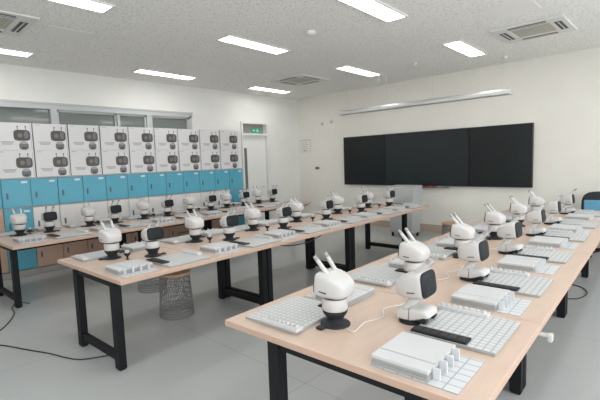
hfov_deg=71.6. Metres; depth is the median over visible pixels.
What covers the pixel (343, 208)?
case
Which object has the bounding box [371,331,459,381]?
case
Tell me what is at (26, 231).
board
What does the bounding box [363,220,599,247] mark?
baseboard
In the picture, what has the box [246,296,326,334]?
board
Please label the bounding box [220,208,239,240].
robot
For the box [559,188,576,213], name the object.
robot
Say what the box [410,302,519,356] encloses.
board
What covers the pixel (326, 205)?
robot
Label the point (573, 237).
board
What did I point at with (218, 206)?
board
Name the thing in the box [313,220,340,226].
case
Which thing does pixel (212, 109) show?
wall
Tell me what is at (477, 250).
robot
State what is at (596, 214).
board
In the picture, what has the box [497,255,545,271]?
case
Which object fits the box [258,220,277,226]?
case
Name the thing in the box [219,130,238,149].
carton
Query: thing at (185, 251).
tray
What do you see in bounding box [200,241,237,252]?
case
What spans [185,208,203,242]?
robot
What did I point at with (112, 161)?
carton
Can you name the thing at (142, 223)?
board
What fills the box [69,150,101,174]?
carton
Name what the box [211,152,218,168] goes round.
picture
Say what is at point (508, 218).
case
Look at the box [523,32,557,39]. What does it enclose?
outlet
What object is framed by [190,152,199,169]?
picture
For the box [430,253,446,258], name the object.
tray
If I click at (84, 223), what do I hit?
board
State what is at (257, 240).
board
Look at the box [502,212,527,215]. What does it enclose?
board
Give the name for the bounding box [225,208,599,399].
table
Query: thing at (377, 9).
recessed light
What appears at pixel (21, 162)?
picture
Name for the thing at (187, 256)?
board
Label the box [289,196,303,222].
robot
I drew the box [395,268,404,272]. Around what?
tray
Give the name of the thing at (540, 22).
outlet
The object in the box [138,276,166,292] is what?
stool
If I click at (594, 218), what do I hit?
sheet
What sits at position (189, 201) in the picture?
robot
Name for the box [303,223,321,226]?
tray
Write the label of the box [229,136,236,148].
picture
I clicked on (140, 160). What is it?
carton
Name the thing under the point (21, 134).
picture
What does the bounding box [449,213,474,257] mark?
robot
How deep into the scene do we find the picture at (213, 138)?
8.77 m
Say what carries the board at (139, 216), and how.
on the table at (6, 243)
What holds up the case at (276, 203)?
on the sheet
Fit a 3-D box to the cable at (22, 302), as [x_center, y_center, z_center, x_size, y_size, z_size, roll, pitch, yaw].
[-3.228,1.300,4.561,0.176,0.011,1.166,-3,6,-16]
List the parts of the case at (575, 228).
lid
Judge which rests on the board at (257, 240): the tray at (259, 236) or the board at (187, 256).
the tray at (259, 236)
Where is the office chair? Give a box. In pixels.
[581,191,599,257]
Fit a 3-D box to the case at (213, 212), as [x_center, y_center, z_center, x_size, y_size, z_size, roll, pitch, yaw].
[-1.539,0.220,7.222,0.284,0.050,0.295,3,7,41]
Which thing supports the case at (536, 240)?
on the sheet at (569, 245)
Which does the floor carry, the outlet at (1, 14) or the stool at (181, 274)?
the stool at (181, 274)
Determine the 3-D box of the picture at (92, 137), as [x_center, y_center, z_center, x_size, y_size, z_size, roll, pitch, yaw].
[-3.500,-1.026,6.970,0.002,0.357,0.216,3,7,44]
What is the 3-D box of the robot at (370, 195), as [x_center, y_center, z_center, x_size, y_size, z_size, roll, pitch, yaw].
[1.201,-0.048,7.422,0.194,0.370,0.210,3,7,41]
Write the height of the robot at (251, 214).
0.370 m
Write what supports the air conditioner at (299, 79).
attached to the ceiling
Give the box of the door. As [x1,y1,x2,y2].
[240,121,272,224]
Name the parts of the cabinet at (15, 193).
door, door, door, door, door, door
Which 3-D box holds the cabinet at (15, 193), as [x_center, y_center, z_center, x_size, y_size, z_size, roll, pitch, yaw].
[-4.530,0.429,6.300,0.550,1.508,0.745,3,7,43]
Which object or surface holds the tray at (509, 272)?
on the board at (520, 283)
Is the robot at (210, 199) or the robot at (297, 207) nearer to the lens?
the robot at (297, 207)
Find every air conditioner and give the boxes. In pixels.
[0,10,39,36]
[270,74,328,85]
[489,14,576,43]
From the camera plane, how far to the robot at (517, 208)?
4.95 m
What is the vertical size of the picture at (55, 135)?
0.357 m
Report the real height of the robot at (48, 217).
0.370 m
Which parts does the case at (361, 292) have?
lid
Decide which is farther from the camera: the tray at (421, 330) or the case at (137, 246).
the case at (137, 246)
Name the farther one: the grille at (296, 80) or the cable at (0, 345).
the grille at (296, 80)
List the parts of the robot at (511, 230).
plate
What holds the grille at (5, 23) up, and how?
attached to the air conditioner at (11, 23)
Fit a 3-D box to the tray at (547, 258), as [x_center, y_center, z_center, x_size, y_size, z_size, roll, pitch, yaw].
[1.891,0.465,3.426,0.270,0.010,0.073,3,7,40]
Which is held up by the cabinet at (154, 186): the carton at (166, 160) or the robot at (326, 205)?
the carton at (166, 160)
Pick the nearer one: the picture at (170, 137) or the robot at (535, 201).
the robot at (535, 201)
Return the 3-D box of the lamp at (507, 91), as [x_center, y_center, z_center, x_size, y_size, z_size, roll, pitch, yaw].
[2.168,-2.142,7.922,3.464,0.708,0.132,3,7,43]
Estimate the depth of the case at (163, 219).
6.47 m
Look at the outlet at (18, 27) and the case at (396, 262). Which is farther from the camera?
the outlet at (18, 27)
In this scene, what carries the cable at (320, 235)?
hanging from the table at (94, 270)
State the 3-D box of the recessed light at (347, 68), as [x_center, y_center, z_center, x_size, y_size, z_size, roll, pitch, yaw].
[1.131,-2.456,7.939,0.290,0.017,1.170,3,7,42]
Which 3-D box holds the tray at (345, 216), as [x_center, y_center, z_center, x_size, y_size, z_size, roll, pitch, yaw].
[0.764,0.245,6.090,0.271,0.030,0.059,3,7,43]
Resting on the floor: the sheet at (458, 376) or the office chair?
the office chair
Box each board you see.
[0,230,34,236]
[46,228,92,238]
[63,222,99,227]
[70,250,124,261]
[118,220,155,228]
[122,215,152,219]
[146,249,210,267]
[159,235,205,243]
[171,210,195,213]
[175,213,207,219]
[213,205,230,208]
[219,207,243,213]
[229,234,281,247]
[234,225,259,231]
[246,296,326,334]
[257,203,280,207]
[272,217,300,221]
[285,223,330,233]
[311,210,334,214]
[332,215,368,223]
[349,265,405,287]
[372,208,400,214]
[400,203,425,208]
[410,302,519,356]
[426,245,456,259]
[444,232,489,239]
[472,267,552,297]
[474,221,510,224]
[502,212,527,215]
[511,244,573,263]
[538,229,588,242]
[555,218,598,228]
[574,209,599,216]
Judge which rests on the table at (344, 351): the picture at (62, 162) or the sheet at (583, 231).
the sheet at (583, 231)
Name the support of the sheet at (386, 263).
on the table at (344, 351)
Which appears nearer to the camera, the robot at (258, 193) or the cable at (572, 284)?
the cable at (572, 284)
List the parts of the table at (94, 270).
leg, rail, leg, leg, leg, leg, leg, leg, leg, leg, leg, leg, leg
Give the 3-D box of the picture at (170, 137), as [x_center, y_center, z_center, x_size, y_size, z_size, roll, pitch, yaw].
[-2.486,-1.160,8.050,0.001,0.357,0.216,3,7,43]
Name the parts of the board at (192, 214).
grid panel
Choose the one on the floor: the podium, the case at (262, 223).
the podium
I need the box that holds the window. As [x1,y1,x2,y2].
[0,99,192,128]
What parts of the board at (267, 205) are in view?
grid panel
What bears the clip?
attached to the table at (344, 351)
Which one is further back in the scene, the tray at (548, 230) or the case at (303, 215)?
the case at (303, 215)
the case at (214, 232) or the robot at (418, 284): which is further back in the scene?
the case at (214, 232)
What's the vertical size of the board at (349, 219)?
0.046 m
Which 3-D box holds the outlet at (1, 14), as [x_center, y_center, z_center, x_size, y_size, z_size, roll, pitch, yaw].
[-3.240,-1.960,4.357,0.080,0.003,0.440,3,7,43]
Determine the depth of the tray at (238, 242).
4.40 m
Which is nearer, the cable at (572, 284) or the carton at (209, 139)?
the cable at (572, 284)
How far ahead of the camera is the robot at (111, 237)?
3.92 m
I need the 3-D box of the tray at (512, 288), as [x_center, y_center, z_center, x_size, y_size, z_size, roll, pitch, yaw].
[1.266,0.555,2.689,0.270,0.010,0.073,3,7,40]
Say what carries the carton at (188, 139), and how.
on the carton at (188, 159)
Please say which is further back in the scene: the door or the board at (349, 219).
the door
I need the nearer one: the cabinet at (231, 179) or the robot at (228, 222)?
the robot at (228, 222)
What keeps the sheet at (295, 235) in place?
on the table at (94, 270)
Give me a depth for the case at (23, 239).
5.09 m
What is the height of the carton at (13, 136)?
0.410 m
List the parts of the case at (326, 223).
lid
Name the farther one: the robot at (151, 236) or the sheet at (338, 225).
the sheet at (338, 225)
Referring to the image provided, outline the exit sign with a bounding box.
[251,128,259,132]
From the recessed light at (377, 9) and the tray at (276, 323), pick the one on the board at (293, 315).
the tray at (276, 323)
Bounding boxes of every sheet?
[12,239,48,244]
[105,267,160,277]
[199,248,244,254]
[272,234,302,238]
[304,292,374,306]
[322,224,347,227]
[370,355,484,394]
[378,262,434,268]
[451,297,532,316]
[497,264,559,274]
[532,242,579,248]
[574,217,599,220]
[576,229,590,233]
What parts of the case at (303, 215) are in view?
lid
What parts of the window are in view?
sash, sash, sash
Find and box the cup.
[124,250,129,259]
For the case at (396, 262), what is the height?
0.050 m
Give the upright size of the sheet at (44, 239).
0.002 m
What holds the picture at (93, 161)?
attached to the carton at (82, 162)
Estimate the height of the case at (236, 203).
0.050 m
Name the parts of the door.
vision panel, transom pane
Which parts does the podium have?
door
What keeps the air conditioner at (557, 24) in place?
attached to the ceiling
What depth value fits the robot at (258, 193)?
8.80 m
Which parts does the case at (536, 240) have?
lid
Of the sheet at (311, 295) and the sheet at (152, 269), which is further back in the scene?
the sheet at (152, 269)
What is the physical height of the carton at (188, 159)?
0.410 m
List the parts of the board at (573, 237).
grid panel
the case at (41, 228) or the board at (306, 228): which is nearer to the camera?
the board at (306, 228)
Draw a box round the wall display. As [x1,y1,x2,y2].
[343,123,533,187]
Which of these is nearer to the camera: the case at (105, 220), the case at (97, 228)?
the case at (97, 228)
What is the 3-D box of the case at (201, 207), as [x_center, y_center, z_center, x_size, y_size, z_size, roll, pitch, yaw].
[-1.924,0.157,8.036,0.284,0.050,0.295,3,7,41]
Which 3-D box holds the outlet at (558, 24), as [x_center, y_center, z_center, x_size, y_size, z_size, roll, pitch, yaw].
[3.416,-2.282,5.430,0.080,0.003,0.440,3,7,43]
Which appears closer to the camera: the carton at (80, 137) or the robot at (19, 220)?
the robot at (19, 220)
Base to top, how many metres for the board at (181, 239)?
0.046 m
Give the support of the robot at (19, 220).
on the table at (6, 243)
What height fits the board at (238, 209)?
0.046 m
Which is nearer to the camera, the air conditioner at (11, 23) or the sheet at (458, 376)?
the sheet at (458, 376)
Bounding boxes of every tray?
[74,254,88,260]
[146,258,169,263]
[163,238,177,242]
[181,249,201,254]
[229,241,249,244]
[253,234,271,238]
[262,316,302,332]
[285,229,304,231]
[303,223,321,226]
[344,215,360,217]
[357,275,391,285]
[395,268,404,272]
[410,325,471,344]
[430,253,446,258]
[437,302,489,317]
[472,281,519,290]
[489,267,529,276]
[511,253,548,259]
[522,244,553,250]
[538,235,569,238]
[546,229,572,232]
[561,218,584,221]
[575,209,594,211]
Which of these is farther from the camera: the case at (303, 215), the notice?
the notice
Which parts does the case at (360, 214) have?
lid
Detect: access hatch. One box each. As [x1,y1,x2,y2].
[35,25,93,42]
[479,0,540,19]
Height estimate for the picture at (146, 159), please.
0.357 m
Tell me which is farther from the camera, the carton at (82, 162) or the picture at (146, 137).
the picture at (146, 137)
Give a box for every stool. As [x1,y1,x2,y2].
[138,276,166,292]
[159,269,194,319]
[177,231,188,236]
[442,221,454,234]
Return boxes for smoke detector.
[305,30,315,35]
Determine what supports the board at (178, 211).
on the table at (6, 243)
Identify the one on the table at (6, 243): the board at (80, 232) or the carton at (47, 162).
the board at (80, 232)
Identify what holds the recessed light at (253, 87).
in the ceiling
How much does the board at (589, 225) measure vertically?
0.046 m
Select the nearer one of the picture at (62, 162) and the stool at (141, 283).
the stool at (141, 283)
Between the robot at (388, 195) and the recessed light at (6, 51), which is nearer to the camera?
the recessed light at (6, 51)
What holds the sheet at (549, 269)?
on the table at (344, 351)
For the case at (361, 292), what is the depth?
2.59 m
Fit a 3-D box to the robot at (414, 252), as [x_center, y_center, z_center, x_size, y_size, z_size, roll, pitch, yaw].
[0.783,0.388,2.882,0.194,0.370,0.210,3,7,43]
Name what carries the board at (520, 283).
on the table at (344, 351)
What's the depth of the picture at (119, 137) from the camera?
7.34 m
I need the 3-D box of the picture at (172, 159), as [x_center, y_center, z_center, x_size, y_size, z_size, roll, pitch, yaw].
[-2.474,-0.751,8.087,0.001,0.357,0.216,3,7,43]
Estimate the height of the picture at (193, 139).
0.357 m
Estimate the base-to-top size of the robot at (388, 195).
0.370 m
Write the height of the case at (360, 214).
0.050 m
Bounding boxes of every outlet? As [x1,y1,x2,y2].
[0,13,15,18]
[11,22,28,32]
[499,33,514,40]
[507,21,545,30]
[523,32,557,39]
[554,21,567,28]
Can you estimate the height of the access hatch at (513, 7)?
0.004 m
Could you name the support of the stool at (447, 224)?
on the floor
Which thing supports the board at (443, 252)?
on the table at (344, 351)
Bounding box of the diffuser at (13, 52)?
[0,49,29,56]
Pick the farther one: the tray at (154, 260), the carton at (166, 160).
the carton at (166, 160)
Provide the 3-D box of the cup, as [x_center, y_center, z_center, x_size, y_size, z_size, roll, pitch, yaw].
[-1.625,0.514,3.910,0.060,0.088,0.060,3,7,41]
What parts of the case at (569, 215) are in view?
lid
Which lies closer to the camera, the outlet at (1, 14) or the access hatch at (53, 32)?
the outlet at (1, 14)
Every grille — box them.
[0,17,12,28]
[287,78,312,82]
[510,23,556,37]
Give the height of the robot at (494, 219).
0.370 m
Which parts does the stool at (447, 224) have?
seat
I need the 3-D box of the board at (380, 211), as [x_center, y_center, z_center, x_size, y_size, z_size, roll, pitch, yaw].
[1.312,0.186,6.614,0.415,0.046,0.435,3,7,41]
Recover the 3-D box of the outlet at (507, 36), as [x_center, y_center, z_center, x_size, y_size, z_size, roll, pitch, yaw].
[2.937,-2.308,5.883,0.080,0.003,0.440,3,7,43]
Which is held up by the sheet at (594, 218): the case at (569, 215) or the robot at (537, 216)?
the case at (569, 215)
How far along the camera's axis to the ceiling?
5.76 m
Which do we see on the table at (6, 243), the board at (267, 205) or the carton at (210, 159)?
the board at (267, 205)
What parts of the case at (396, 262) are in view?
lid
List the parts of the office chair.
backrest, panel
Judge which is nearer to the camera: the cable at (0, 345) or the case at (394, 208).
the cable at (0, 345)
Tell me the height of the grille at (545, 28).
0.015 m
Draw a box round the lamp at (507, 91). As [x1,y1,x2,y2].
[340,65,512,115]
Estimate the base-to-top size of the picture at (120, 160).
0.357 m
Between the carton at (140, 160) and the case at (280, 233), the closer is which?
the case at (280, 233)
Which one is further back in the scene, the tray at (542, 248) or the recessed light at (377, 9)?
the recessed light at (377, 9)
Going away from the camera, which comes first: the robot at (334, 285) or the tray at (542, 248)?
the robot at (334, 285)
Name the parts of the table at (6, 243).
leg, leg, leg, leg, rail, leg, leg, leg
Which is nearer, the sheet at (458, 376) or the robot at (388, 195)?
the sheet at (458, 376)
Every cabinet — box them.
[0,177,37,280]
[29,173,131,273]
[126,170,201,242]
[199,168,244,230]
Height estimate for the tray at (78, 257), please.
0.030 m
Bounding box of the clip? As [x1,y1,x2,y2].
[538,332,553,342]
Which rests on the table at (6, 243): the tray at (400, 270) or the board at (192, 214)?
the board at (192, 214)
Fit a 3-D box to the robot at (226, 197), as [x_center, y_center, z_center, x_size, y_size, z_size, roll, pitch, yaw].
[-1.462,-0.032,8.196,0.194,0.370,0.210,2,7,38]
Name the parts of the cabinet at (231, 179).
door, door, door, door, door, door, door, door, door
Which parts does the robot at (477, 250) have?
plate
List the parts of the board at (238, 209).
grid panel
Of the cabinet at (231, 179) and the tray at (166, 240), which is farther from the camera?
the cabinet at (231, 179)
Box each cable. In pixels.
[0,302,29,330]
[0,345,107,359]
[280,235,321,245]
[346,299,407,331]
[568,284,587,298]
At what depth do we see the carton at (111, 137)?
7.24 m
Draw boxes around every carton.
[0,122,32,149]
[0,150,35,177]
[31,123,67,149]
[34,150,70,176]
[66,125,99,149]
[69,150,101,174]
[99,126,128,149]
[100,150,129,173]
[127,127,154,149]
[129,150,155,172]
[153,128,177,149]
[155,150,179,171]
[177,129,199,149]
[178,150,200,170]
[199,130,219,149]
[200,150,220,169]
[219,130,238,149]
[220,150,238,168]
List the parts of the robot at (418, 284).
plate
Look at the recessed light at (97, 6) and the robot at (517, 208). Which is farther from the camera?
the robot at (517, 208)
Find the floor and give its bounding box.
[0,225,599,399]
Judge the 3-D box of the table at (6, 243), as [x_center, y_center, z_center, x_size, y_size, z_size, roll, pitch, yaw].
[-2.017,0.640,7.227,1.355,0.750,5.367,3,7,41]
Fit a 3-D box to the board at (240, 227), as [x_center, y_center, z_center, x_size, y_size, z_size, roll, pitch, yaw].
[-0.792,0.360,5.495,0.332,0.046,0.435,3,7,41]
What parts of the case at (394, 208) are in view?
lid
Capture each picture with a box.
[13,126,29,149]
[16,153,32,176]
[50,127,65,149]
[53,153,67,174]
[84,128,97,149]
[86,153,99,173]
[114,129,126,148]
[116,153,127,172]
[142,130,152,148]
[143,152,153,171]
[166,131,176,148]
[168,152,177,170]
[189,132,197,148]
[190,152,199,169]
[210,132,217,148]
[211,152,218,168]
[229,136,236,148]
[230,152,237,167]
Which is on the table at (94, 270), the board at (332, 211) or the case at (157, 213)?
the board at (332, 211)
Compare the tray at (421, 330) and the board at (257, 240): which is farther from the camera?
the board at (257, 240)
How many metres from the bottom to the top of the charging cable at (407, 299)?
0.006 m
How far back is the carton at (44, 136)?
6.53 m
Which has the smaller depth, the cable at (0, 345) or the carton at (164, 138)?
the cable at (0, 345)
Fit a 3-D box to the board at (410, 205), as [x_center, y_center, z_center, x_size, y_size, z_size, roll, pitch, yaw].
[1.920,0.101,7.313,0.415,0.046,0.435,3,7,41]
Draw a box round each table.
[0,200,310,307]
[57,204,429,370]
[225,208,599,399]
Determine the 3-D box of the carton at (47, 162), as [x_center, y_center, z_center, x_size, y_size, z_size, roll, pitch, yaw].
[-4.048,-0.591,6.717,0.402,0.410,0.479,3,7,44]
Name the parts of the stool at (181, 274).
seat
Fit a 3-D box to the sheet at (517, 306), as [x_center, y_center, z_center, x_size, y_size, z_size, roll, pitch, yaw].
[1.134,0.601,2.457,0.370,0.002,0.310,3,7,40]
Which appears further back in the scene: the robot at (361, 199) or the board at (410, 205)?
the board at (410, 205)
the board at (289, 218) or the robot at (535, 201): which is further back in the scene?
the board at (289, 218)
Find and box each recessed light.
[0,47,34,57]
[47,0,115,13]
[132,68,197,79]
[215,34,289,54]
[247,86,291,93]
[335,65,381,76]
[336,0,407,22]
[441,39,486,56]
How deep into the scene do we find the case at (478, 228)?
4.73 m
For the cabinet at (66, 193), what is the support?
on the floor
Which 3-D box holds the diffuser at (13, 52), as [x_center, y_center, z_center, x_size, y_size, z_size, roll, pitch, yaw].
[-4.306,-2.062,5.633,0.238,0.010,1.118,3,7,42]
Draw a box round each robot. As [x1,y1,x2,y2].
[9,207,27,236]
[41,205,59,232]
[81,201,95,226]
[98,219,121,259]
[107,200,123,223]
[137,196,149,218]
[141,218,165,257]
[161,195,174,216]
[183,192,194,212]
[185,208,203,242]
[205,191,216,210]
[220,189,231,207]
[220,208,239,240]
[239,188,249,205]
[244,201,260,230]
[253,186,262,203]
[268,185,276,201]
[275,200,291,228]
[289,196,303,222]
[313,252,354,330]
[319,194,332,219]
[331,190,343,213]
[355,190,367,212]
[361,187,373,207]
[383,186,394,206]
[395,255,438,324]
[398,227,429,272]
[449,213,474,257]
[457,229,491,281]
[484,202,505,239]
[497,212,524,254]
[509,195,527,226]
[525,201,548,235]
[528,190,543,210]
[543,194,563,224]
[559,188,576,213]
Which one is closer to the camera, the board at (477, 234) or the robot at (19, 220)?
the board at (477, 234)
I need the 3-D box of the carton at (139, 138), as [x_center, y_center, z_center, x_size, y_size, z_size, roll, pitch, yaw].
[-3.042,-1.133,7.753,0.402,0.410,0.479,3,7,44]
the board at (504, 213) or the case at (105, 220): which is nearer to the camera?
the board at (504, 213)
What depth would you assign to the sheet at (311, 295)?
2.66 m
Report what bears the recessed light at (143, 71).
in the ceiling
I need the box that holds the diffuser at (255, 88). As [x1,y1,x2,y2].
[250,87,286,92]
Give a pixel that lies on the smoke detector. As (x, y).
(309, 32)
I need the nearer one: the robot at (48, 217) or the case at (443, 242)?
the case at (443, 242)
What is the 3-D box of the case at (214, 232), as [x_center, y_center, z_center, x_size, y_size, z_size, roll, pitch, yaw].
[-1.089,0.398,5.145,0.284,0.050,0.295,3,7,41]
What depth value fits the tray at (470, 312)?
2.25 m
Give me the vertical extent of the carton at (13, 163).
0.410 m
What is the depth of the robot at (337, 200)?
6.69 m
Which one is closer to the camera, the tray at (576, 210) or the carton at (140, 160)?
the tray at (576, 210)
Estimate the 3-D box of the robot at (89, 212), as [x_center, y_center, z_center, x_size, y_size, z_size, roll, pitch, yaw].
[-3.174,0.209,6.227,0.194,0.370,0.210,3,7,40]
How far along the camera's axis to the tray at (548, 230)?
4.45 m
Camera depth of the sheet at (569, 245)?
3.83 m
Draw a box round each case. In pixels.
[13,234,46,242]
[33,225,61,231]
[90,224,118,231]
[99,217,121,222]
[105,259,152,274]
[121,241,144,251]
[148,211,164,215]
[152,217,175,222]
[194,206,208,210]
[199,210,221,214]
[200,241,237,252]
[201,228,222,236]
[230,202,241,205]
[237,206,256,209]
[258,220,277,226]
[263,229,294,237]
[271,202,286,204]
[291,213,314,218]
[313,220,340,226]
[316,283,373,306]
[331,206,351,210]
[352,212,376,217]
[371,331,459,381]
[383,206,404,210]
[388,256,433,268]
[435,237,472,246]
[451,283,513,310]
[471,225,487,231]
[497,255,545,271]
[506,216,511,220]
[529,236,567,246]
[549,224,581,232]
[565,213,593,219]
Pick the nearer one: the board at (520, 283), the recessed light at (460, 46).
the board at (520, 283)
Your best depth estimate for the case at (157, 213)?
7.26 m
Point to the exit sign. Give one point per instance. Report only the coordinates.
(254, 130)
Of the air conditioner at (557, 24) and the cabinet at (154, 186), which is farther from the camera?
the cabinet at (154, 186)
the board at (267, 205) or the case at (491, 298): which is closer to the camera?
the case at (491, 298)
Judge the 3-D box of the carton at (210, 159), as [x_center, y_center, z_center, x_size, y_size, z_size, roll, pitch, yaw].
[-2.014,-0.858,8.861,0.402,0.410,0.479,3,7,43]
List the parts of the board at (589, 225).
grid panel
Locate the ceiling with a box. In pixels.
[0,0,599,99]
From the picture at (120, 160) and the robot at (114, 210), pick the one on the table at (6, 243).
the robot at (114, 210)
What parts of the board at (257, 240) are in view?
grid panel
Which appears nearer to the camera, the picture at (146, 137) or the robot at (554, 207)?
the robot at (554, 207)
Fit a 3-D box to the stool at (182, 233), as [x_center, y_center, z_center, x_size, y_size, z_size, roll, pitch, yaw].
[-1.905,0.786,7.100,0.367,0.476,0.366,-7,7,-43]
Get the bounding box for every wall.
[0,64,299,218]
[297,47,599,224]
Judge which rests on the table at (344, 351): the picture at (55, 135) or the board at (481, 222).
the board at (481, 222)
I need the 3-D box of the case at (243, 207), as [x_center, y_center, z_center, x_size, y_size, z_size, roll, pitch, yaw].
[-0.987,0.142,7.852,0.284,0.050,0.295,3,7,40]
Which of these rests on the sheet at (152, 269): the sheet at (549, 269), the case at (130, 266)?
the case at (130, 266)
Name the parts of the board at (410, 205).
grid panel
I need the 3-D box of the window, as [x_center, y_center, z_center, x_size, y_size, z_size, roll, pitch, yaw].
[-4.319,-1.398,7.009,0.130,0.480,5.710,3,7,43]
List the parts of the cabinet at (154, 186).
door, door, door, door, door, door, door, door, door, door, door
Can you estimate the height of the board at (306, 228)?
0.046 m
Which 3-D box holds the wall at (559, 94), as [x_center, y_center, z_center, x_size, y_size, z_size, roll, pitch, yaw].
[3.958,-0.901,7.912,10.765,3.295,0.200,3,7,43]
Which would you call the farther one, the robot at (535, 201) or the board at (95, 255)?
the robot at (535, 201)
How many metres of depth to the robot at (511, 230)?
3.58 m
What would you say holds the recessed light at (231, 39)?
in the ceiling
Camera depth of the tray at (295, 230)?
5.06 m
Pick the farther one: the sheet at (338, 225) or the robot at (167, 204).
the robot at (167, 204)
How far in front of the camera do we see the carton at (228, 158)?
9.07 m
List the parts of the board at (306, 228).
grid panel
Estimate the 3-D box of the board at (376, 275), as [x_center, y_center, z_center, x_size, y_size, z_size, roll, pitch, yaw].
[0.589,0.541,3.059,0.382,0.046,0.435,3,7,41]
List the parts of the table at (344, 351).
leg, rail, leg, leg, leg, leg, leg, leg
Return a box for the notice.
[299,139,310,152]
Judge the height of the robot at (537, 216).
0.363 m
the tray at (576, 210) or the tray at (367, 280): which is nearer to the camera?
the tray at (367, 280)
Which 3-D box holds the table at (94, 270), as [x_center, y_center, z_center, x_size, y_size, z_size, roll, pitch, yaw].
[-0.008,0.713,5.727,1.283,0.750,5.630,3,7,41]
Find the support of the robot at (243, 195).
on the table at (6, 243)
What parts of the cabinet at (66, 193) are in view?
door, door, door, door, door, door, door, door, door, door, door, door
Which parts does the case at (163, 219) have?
lid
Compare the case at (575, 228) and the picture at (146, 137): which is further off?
the picture at (146, 137)
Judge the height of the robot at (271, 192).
0.370 m
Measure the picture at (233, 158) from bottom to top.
0.357 m
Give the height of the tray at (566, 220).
0.030 m
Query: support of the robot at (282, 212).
on the table at (94, 270)
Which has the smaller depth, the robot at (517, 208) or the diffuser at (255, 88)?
the robot at (517, 208)
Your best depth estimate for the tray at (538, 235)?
4.17 m
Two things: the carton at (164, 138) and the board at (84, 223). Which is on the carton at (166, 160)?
the carton at (164, 138)
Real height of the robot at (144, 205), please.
0.370 m
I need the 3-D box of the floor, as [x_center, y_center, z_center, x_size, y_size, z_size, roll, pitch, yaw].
[-0.040,1.307,3.946,10.965,0.100,11.809,3,7,43]
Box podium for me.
[387,185,421,235]
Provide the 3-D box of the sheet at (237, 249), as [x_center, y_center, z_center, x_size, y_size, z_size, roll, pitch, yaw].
[-0.784,0.502,4.203,0.370,0.002,0.310,3,7,41]
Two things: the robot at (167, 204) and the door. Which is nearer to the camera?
the robot at (167, 204)

